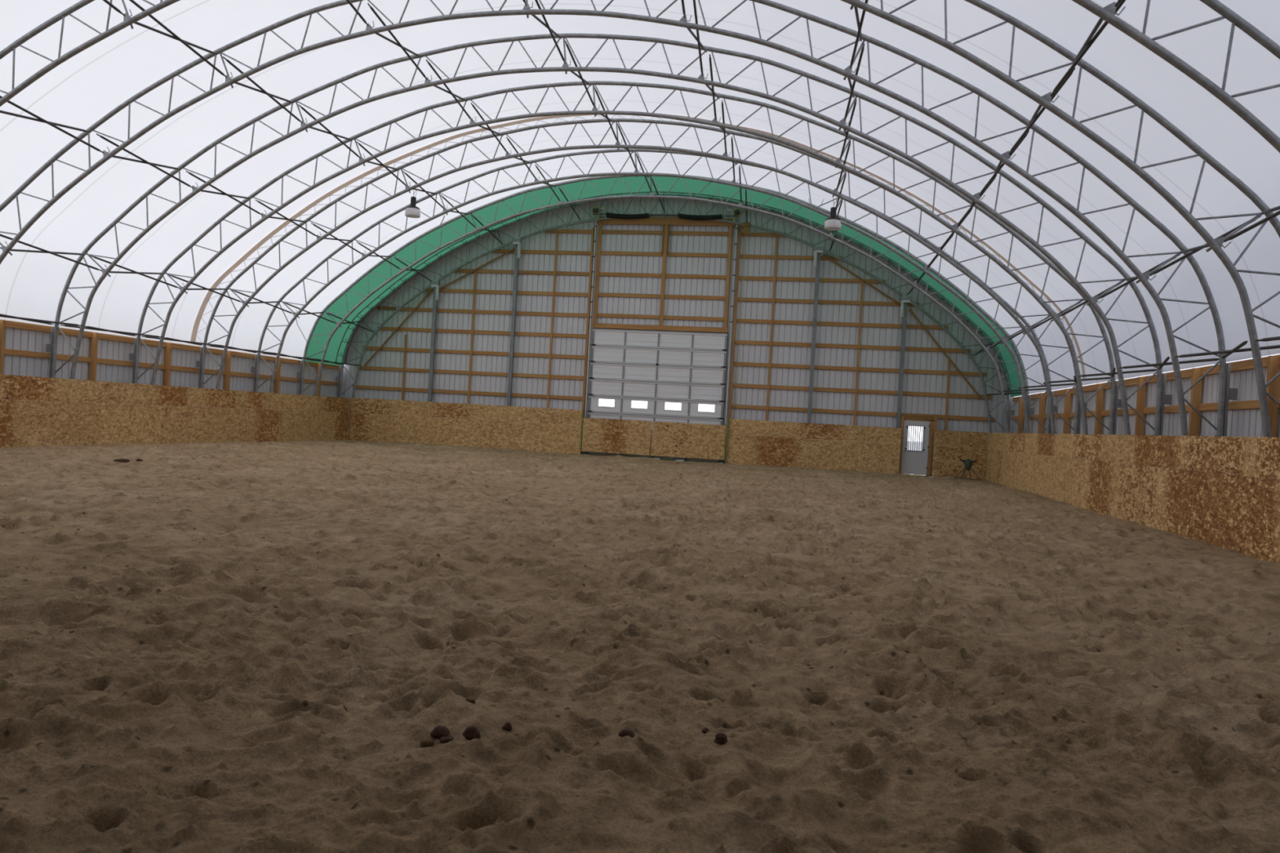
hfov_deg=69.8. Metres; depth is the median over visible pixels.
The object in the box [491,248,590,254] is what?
girt
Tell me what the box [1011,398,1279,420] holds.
side girt
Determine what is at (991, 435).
board
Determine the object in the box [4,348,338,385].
side girt
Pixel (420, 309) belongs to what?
girt
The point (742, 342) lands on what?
beam
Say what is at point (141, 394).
board
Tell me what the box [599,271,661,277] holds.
girt
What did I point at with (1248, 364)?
side girt
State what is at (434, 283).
steel post
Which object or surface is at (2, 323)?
post
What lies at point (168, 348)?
post
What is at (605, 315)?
girt
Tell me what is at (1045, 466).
board
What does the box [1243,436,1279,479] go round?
board
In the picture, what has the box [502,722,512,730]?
manure
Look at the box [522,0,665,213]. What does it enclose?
brace
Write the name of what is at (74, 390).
board
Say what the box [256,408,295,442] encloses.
board
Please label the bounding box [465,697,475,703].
manure
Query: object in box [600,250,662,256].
girt
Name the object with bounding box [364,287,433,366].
brace
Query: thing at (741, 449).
board
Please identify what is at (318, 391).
post
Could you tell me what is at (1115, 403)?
truss
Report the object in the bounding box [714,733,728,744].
manure
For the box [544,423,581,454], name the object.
board
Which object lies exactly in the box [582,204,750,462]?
garage door
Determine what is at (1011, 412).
truss
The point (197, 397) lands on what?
board
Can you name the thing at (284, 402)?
board
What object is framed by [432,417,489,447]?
board
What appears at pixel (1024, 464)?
board
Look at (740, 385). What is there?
beam
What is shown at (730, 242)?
door frame
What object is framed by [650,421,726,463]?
gate
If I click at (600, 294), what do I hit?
girt
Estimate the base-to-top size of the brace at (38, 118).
0.504 m
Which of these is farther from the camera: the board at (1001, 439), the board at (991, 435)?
the board at (991, 435)
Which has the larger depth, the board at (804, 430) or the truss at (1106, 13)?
the board at (804, 430)
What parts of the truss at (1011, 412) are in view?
support post, support post, bracket plate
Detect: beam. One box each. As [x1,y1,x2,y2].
[663,315,724,321]
[731,404,933,416]
[733,361,986,376]
[733,383,991,399]
[735,340,970,353]
[736,318,948,329]
[937,414,995,421]
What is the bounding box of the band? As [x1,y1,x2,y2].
[302,174,1029,397]
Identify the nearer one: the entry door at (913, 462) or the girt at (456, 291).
the entry door at (913, 462)
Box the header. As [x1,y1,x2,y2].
[597,216,734,226]
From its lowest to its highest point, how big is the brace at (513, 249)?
1.886 m
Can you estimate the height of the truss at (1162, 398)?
10.768 m
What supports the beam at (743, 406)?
attached to the stud at (862, 282)
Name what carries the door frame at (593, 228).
attached to the wall at (884, 336)
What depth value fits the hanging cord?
34.04 m
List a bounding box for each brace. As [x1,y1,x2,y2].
[0,95,431,281]
[0,233,373,332]
[0,313,360,365]
[102,0,502,244]
[346,0,580,219]
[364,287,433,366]
[439,247,515,290]
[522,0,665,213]
[680,0,747,222]
[822,253,901,305]
[830,0,868,250]
[906,0,1125,295]
[908,308,982,399]
[973,205,1279,355]
[985,336,1279,395]
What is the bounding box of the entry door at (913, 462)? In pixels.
[901,420,929,475]
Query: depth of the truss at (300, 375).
33.95 m
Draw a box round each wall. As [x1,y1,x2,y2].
[3,327,339,412]
[342,197,1013,479]
[1011,367,1279,479]
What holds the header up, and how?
attached to the wall at (884, 336)
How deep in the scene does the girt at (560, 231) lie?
37.95 m
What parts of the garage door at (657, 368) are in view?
bearing plate, rail, rail, rail, rail, rail, rail, bearing plate, pull cord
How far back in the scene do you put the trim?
39.49 m
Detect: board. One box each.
[0,373,64,401]
[0,399,26,447]
[62,378,132,404]
[130,383,188,406]
[187,386,235,408]
[212,407,257,442]
[235,390,276,409]
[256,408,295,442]
[275,393,312,411]
[293,410,328,441]
[311,395,343,412]
[327,411,350,440]
[342,397,351,412]
[349,413,379,442]
[351,397,418,416]
[417,400,473,419]
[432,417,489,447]
[472,404,530,422]
[529,407,582,425]
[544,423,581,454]
[726,434,756,465]
[728,418,796,437]
[755,435,819,468]
[795,422,866,441]
[865,426,901,444]
[883,443,900,474]
[931,445,968,478]
[933,430,955,447]
[955,431,987,448]
[967,448,986,479]
[986,448,1000,484]
[987,432,994,449]
[993,432,1008,450]
[999,450,1016,488]
[1007,433,1025,453]
[1014,452,1035,493]
[1024,433,1044,454]
[1032,453,1056,499]
[1044,433,1069,457]
[1053,456,1083,507]
[1067,434,1097,460]
[1080,459,1115,516]
[1097,434,1134,464]
[1112,462,1157,528]
[1133,435,1182,469]
[1154,466,1213,544]
[1180,435,1245,475]
[1208,473,1279,563]
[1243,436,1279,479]
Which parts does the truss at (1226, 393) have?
gusset plate, gusset plate, gusset plate, gusset plate, gusset plate, gusset plate, gusset plate, gusset plate, support post, bracket plate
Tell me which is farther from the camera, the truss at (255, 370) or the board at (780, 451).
the board at (780, 451)
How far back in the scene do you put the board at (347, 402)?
38.72 m
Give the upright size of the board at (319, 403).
0.603 m
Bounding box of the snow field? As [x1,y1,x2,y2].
[903,440,922,474]
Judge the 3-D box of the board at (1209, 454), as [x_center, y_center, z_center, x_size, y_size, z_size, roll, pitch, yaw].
[9.486,0.463,15.238,0.018,0.603,2.435,3,0,11]
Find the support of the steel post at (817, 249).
on the floor
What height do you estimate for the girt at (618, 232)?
0.150 m
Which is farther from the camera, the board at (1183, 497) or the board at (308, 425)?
the board at (308, 425)
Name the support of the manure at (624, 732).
on the floor
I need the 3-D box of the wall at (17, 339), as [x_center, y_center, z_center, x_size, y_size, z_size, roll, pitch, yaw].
[-16.541,-1.083,21.495,0.035,3.260,37.464,3,0,11]
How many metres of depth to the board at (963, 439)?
34.43 m
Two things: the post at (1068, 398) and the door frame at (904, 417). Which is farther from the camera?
the door frame at (904, 417)
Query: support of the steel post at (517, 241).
on the floor
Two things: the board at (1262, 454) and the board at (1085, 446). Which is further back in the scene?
the board at (1085, 446)
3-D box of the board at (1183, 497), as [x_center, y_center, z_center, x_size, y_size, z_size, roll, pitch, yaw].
[9.632,1.425,16.314,0.018,1.308,2.435,3,0,11]
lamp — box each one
[404,188,420,217]
[824,197,840,230]
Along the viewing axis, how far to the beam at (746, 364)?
35.80 m
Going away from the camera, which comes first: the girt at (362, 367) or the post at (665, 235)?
the post at (665, 235)
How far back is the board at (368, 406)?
38.75 m
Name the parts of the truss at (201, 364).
bracket plate, support post, support post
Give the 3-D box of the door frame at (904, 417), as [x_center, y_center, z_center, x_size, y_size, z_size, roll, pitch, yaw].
[10.602,0.733,35.289,1.195,2.350,0.380,3,0,11]
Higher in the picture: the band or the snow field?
the band
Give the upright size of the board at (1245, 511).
1.308 m
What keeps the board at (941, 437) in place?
on the board at (946, 461)
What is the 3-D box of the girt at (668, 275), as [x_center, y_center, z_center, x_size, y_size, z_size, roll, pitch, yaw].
[2.316,-6.051,37.005,2.580,0.150,0.050,3,0,11]
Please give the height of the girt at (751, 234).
0.150 m
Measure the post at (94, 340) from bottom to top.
3.130 m
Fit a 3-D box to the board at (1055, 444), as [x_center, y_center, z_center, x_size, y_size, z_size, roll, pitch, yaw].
[11.265,0.498,24.827,0.018,0.603,2.435,3,0,11]
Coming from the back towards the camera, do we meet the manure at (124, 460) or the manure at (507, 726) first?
the manure at (124, 460)
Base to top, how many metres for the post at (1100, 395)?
3.130 m
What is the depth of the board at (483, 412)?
37.81 m
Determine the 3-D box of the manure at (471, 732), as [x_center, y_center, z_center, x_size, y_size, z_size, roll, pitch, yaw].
[-0.761,1.394,4.162,0.088,0.075,0.091,3,0,6]
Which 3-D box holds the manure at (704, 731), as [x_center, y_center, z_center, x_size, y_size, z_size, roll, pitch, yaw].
[0.317,1.484,4.460,0.040,0.034,0.045,3,0,27]
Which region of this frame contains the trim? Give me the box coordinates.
[344,194,1008,386]
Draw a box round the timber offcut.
[377,306,395,310]
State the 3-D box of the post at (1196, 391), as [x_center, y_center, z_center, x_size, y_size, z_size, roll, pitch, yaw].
[10.871,0.419,18.038,0.170,3.130,0.090,3,0,11]
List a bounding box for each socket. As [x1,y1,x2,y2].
[410,196,416,205]
[830,207,836,217]
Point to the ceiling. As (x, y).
(79, 91)
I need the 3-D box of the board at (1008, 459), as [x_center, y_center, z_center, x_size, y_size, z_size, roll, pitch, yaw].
[12.301,1.478,30.697,0.018,1.308,2.435,3,0,11]
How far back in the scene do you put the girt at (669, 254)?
36.98 m
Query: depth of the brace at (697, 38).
22.90 m
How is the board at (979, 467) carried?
on the floor
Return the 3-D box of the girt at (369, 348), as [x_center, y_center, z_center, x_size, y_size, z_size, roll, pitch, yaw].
[-7.068,-3.125,38.735,9.951,0.150,0.050,3,0,11]
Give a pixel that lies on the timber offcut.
(379, 308)
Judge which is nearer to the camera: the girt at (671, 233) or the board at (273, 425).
the board at (273, 425)
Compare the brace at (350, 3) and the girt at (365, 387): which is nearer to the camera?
the brace at (350, 3)
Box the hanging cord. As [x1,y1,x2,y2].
[295,318,307,351]
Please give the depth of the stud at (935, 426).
35.03 m
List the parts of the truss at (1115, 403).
bracket plate, support post, gusset plate, support post, bracket plate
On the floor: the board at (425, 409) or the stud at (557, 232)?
the stud at (557, 232)
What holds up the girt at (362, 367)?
attached to the stud at (475, 272)
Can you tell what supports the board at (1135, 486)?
on the floor
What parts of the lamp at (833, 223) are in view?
lamp shade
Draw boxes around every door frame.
[581,227,594,453]
[593,223,601,323]
[724,226,733,327]
[728,225,742,418]
[898,413,933,475]
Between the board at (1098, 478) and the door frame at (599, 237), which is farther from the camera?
the door frame at (599, 237)
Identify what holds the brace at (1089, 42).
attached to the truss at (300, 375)
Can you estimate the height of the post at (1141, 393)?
3.130 m
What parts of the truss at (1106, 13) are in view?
gusset plate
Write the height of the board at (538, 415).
0.638 m
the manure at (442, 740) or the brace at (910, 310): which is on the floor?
the manure at (442, 740)
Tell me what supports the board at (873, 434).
on the board
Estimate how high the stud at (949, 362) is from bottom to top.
4.520 m
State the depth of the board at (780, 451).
35.68 m
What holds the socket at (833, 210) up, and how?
in the lamp at (833, 223)
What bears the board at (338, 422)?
on the floor
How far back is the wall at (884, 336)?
37.11 m
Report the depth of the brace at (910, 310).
35.11 m
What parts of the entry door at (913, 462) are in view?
panel moulding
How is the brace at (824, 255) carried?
attached to the stud at (862, 282)
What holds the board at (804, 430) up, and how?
on the board
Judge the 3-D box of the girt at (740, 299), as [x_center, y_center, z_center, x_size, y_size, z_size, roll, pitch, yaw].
[7.301,-4.898,36.075,7.074,0.150,0.050,3,0,11]
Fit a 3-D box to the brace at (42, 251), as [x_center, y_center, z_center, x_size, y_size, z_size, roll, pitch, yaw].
[-14.151,-4.322,25.799,0.618,0.448,27.278,3,0,11]
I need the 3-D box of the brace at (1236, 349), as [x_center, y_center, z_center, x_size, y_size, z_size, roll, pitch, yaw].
[10.938,-1.231,21.131,0.916,0.060,27.280,3,0,11]
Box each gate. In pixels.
[581,417,651,455]
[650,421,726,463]
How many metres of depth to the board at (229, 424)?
31.25 m
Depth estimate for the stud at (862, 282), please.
35.76 m
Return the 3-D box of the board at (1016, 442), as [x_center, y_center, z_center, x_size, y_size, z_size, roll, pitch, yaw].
[12.155,0.516,29.621,0.018,0.603,2.435,3,0,11]
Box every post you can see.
[0,320,5,374]
[88,333,98,403]
[163,342,172,386]
[222,351,231,408]
[274,357,280,393]
[315,363,321,395]
[427,280,439,401]
[506,237,521,422]
[658,223,669,325]
[807,245,824,439]
[895,295,911,444]
[1017,395,1023,433]
[1037,392,1045,454]
[1062,388,1071,434]
[1093,383,1104,461]
[1134,377,1146,435]
[1188,368,1202,435]
[1260,355,1279,479]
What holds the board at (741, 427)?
on the board at (780, 451)
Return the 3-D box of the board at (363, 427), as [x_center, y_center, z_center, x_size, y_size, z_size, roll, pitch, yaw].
[-11.686,0.100,38.924,1.327,1.308,0.018,3,0,11]
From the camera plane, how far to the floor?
5.65 m
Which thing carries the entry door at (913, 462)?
in the wall at (884, 336)
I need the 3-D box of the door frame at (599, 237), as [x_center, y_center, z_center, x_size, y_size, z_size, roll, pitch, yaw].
[-1.740,-6.300,37.687,0.130,4.100,0.060,3,0,11]
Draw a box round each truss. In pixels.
[0,0,1237,474]
[0,0,1279,479]
[45,33,1172,467]
[128,80,1122,462]
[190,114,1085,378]
[195,118,1086,458]
[250,148,1057,455]
[297,175,1034,453]
[335,194,1014,451]
[1071,0,1279,152]
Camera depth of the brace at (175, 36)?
21.97 m
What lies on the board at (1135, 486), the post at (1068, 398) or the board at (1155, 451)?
the board at (1155, 451)
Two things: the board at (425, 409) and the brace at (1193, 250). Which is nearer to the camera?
the brace at (1193, 250)
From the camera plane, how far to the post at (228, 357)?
31.99 m
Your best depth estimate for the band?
36.18 m
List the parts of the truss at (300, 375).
support post, support post, bracket plate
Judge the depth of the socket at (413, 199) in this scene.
29.10 m
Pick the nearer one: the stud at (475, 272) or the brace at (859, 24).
the brace at (859, 24)
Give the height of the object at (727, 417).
1.830 m
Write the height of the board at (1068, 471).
1.308 m
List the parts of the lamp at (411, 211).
lamp shade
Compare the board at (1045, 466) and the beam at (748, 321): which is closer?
the board at (1045, 466)
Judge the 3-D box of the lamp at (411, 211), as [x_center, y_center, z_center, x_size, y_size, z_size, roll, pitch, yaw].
[-7.207,-7.137,29.171,0.480,0.927,0.480,3,0,11]
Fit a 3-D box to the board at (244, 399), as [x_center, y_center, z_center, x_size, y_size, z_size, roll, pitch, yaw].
[-13.543,-0.922,32.424,0.018,0.603,2.435,3,0,11]
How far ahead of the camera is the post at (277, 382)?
34.99 m
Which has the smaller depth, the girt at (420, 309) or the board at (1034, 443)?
the board at (1034, 443)
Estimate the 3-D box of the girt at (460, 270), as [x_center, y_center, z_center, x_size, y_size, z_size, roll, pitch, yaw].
[-4.951,-6.451,38.355,6.026,0.150,0.050,3,0,11]
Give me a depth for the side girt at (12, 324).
28.10 m
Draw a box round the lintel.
[592,323,728,333]
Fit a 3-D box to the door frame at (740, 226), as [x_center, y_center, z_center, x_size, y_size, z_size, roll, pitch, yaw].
[3.746,-3.286,36.658,0.100,9.500,0.080,3,0,11]
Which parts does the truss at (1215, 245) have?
gusset plate, gusset plate, gusset plate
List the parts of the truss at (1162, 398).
bracket plate, support post, gusset plate, gusset plate, gusset plate, gusset plate, gusset plate, support post, bracket plate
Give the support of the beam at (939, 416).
attached to the stud at (949, 362)
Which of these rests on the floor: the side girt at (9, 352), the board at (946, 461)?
the board at (946, 461)
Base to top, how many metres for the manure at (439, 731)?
0.052 m
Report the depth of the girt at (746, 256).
36.34 m
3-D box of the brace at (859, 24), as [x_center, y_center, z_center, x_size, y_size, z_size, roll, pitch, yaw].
[5.010,-7.159,22.253,0.321,0.543,27.277,3,0,11]
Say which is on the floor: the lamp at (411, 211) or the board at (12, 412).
the board at (12, 412)
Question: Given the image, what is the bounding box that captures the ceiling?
[0,0,1279,394]
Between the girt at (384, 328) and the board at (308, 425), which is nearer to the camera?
the board at (308, 425)
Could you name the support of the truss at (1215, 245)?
on the floor
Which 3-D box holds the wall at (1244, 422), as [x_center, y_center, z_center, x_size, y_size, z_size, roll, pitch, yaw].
[10.705,0.456,16.433,0.035,3.260,37.464,3,0,11]
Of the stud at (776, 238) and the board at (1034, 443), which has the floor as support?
the stud at (776, 238)
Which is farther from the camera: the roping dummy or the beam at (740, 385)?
the beam at (740, 385)
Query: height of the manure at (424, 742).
0.054 m
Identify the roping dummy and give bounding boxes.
[954,457,982,480]
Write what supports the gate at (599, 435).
on the floor
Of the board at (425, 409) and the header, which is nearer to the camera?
the header
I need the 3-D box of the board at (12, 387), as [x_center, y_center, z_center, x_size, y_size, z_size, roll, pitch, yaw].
[-15.322,-0.958,22.835,0.018,0.603,2.435,3,0,11]
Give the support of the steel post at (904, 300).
on the floor
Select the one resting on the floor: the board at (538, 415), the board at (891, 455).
the board at (891, 455)
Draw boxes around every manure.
[112,458,129,462]
[419,737,434,747]
[430,725,448,738]
[439,737,453,743]
[462,725,480,740]
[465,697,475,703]
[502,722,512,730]
[617,728,634,737]
[701,728,709,733]
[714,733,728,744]
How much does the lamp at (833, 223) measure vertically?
0.927 m
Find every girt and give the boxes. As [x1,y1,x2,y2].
[0,319,341,369]
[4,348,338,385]
[352,385,582,399]
[356,365,583,379]
[363,346,584,359]
[377,326,586,337]
[397,306,586,317]
[423,288,588,296]
[453,268,589,275]
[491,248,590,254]
[543,229,591,233]
[596,313,658,319]
[598,292,660,297]
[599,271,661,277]
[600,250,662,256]
[601,229,662,234]
[664,294,725,300]
[665,273,726,279]
[666,252,728,257]
[669,231,728,235]
[737,297,919,306]
[738,275,885,283]
[739,254,843,260]
[741,232,786,236]
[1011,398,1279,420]
[1012,354,1279,401]
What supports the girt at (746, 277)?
attached to the stud at (776, 238)
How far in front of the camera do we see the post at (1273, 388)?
14.99 m
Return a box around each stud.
[401,334,407,399]
[466,271,476,419]
[546,231,558,408]
[765,237,777,420]
[852,280,863,441]
[933,413,937,434]
[944,360,951,430]
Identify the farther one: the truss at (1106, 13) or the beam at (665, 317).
the beam at (665, 317)
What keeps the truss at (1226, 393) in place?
on the floor
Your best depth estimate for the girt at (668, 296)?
37.00 m
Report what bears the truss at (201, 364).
on the floor
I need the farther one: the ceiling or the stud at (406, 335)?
the stud at (406, 335)
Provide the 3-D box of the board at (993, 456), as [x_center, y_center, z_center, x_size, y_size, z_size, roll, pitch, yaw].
[12.749,1.488,33.114,0.018,1.308,2.477,3,0,11]
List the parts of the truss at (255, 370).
bracket plate, support post, support post, bracket plate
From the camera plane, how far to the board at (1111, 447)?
19.93 m
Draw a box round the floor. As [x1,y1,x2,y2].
[0,440,1279,852]
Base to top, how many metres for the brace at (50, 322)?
0.060 m
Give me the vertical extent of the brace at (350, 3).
0.576 m

